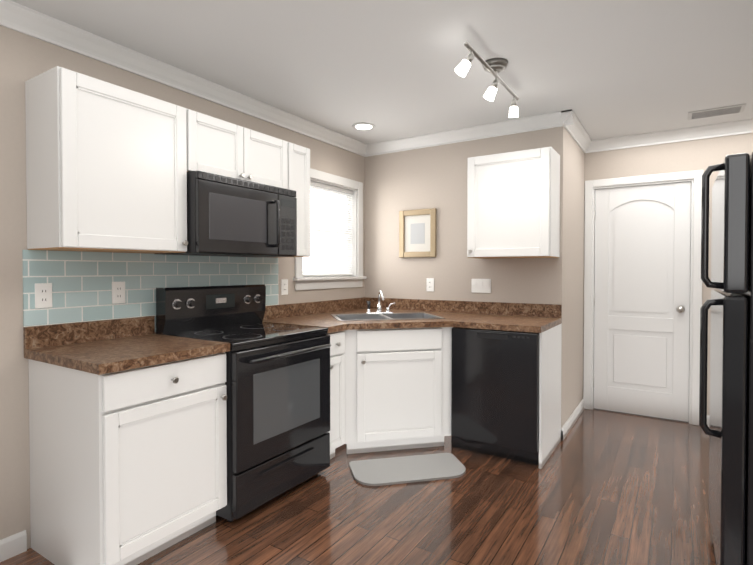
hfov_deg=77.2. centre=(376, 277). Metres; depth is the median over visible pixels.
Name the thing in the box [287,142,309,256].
upper cabinet
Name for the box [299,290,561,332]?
countertop
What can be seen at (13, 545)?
baseboard
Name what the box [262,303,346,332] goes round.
countertop
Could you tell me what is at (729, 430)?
refrigerator
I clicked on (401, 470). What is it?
mat
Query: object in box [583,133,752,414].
wall
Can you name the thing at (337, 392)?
base cabinet
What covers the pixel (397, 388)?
base cabinet
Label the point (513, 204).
upper cabinet
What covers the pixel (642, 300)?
interior door
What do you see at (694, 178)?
door frame
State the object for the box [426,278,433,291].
electrical outlet
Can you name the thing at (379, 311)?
faucet
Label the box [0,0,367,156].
crown molding
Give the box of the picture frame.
[399,208,436,257]
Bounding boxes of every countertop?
[23,316,229,374]
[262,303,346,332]
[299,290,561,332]
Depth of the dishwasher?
3.16 m
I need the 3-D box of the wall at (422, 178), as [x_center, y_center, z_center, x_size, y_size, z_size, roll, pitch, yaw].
[0.932,-0.012,4.463,1.779,2.440,1.090,1,1,32]
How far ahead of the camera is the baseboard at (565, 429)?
3.85 m
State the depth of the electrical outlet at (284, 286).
3.55 m
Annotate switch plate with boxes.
[471,279,490,292]
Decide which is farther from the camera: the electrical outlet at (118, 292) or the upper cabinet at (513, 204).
the upper cabinet at (513, 204)
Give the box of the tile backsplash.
[22,250,278,331]
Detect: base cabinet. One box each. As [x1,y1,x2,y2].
[28,352,226,564]
[326,331,344,458]
[344,327,452,453]
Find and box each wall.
[0,25,364,548]
[365,126,584,427]
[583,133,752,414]
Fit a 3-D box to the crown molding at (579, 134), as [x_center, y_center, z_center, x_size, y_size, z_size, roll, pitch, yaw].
[1.664,-1.177,3.871,0.072,0.092,0.870,1,1,32]
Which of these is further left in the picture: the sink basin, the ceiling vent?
the sink basin
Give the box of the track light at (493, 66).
[455,41,518,117]
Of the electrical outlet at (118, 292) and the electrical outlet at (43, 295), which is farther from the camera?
the electrical outlet at (118, 292)
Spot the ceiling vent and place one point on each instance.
(726, 110)
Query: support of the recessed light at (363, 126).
in the ceiling
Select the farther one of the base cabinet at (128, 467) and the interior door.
the interior door
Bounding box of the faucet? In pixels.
[365,290,395,313]
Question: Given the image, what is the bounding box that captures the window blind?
[303,181,353,276]
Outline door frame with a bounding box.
[583,170,703,425]
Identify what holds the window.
in the wall at (24, 58)
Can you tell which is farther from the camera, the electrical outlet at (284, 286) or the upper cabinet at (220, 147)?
the electrical outlet at (284, 286)
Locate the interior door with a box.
[593,182,690,421]
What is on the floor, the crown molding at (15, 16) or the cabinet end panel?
the cabinet end panel
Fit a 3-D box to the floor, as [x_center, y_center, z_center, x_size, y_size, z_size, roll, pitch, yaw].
[0.225,1.301,1.810,3.860,0.100,6.521,1,1,32]
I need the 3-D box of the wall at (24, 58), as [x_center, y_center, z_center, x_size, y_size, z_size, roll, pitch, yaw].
[-1.567,0.022,2.308,0.120,2.440,5.471,1,1,32]
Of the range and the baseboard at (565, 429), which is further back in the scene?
the baseboard at (565, 429)
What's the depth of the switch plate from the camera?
3.85 m
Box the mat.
[349,453,465,485]
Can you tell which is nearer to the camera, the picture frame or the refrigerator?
the refrigerator
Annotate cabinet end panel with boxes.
[539,323,561,468]
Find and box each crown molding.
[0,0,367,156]
[368,109,575,155]
[565,116,595,151]
[584,119,752,152]
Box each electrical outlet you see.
[35,283,52,308]
[112,281,125,303]
[281,279,287,294]
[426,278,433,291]
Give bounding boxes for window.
[293,168,366,290]
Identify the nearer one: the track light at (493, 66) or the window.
the track light at (493, 66)
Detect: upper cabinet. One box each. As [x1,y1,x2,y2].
[25,66,187,253]
[186,108,287,188]
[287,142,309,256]
[467,147,559,258]
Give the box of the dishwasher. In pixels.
[451,327,538,465]
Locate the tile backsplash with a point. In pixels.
(80, 281)
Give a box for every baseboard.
[0,530,26,561]
[561,399,583,440]
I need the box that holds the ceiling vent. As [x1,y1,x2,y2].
[688,104,745,119]
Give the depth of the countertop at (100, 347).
2.19 m
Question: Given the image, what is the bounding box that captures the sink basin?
[331,312,444,320]
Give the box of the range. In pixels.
[156,284,330,521]
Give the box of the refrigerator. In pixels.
[699,152,752,564]
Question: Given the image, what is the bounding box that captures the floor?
[0,408,715,564]
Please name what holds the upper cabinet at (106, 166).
attached to the wall at (24, 58)
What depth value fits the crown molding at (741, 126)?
3.91 m
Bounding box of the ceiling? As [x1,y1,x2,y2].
[11,0,752,143]
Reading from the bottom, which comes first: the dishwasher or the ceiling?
the dishwasher
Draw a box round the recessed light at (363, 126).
[352,122,374,129]
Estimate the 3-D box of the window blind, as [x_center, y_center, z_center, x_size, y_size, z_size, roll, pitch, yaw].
[-0.424,-0.401,4.062,0.040,0.782,0.738,1,1,32]
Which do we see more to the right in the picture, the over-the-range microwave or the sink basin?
the sink basin
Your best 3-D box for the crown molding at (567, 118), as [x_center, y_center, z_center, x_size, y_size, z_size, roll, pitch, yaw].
[0.688,-1.178,3.911,1.761,0.092,0.072,1,1,32]

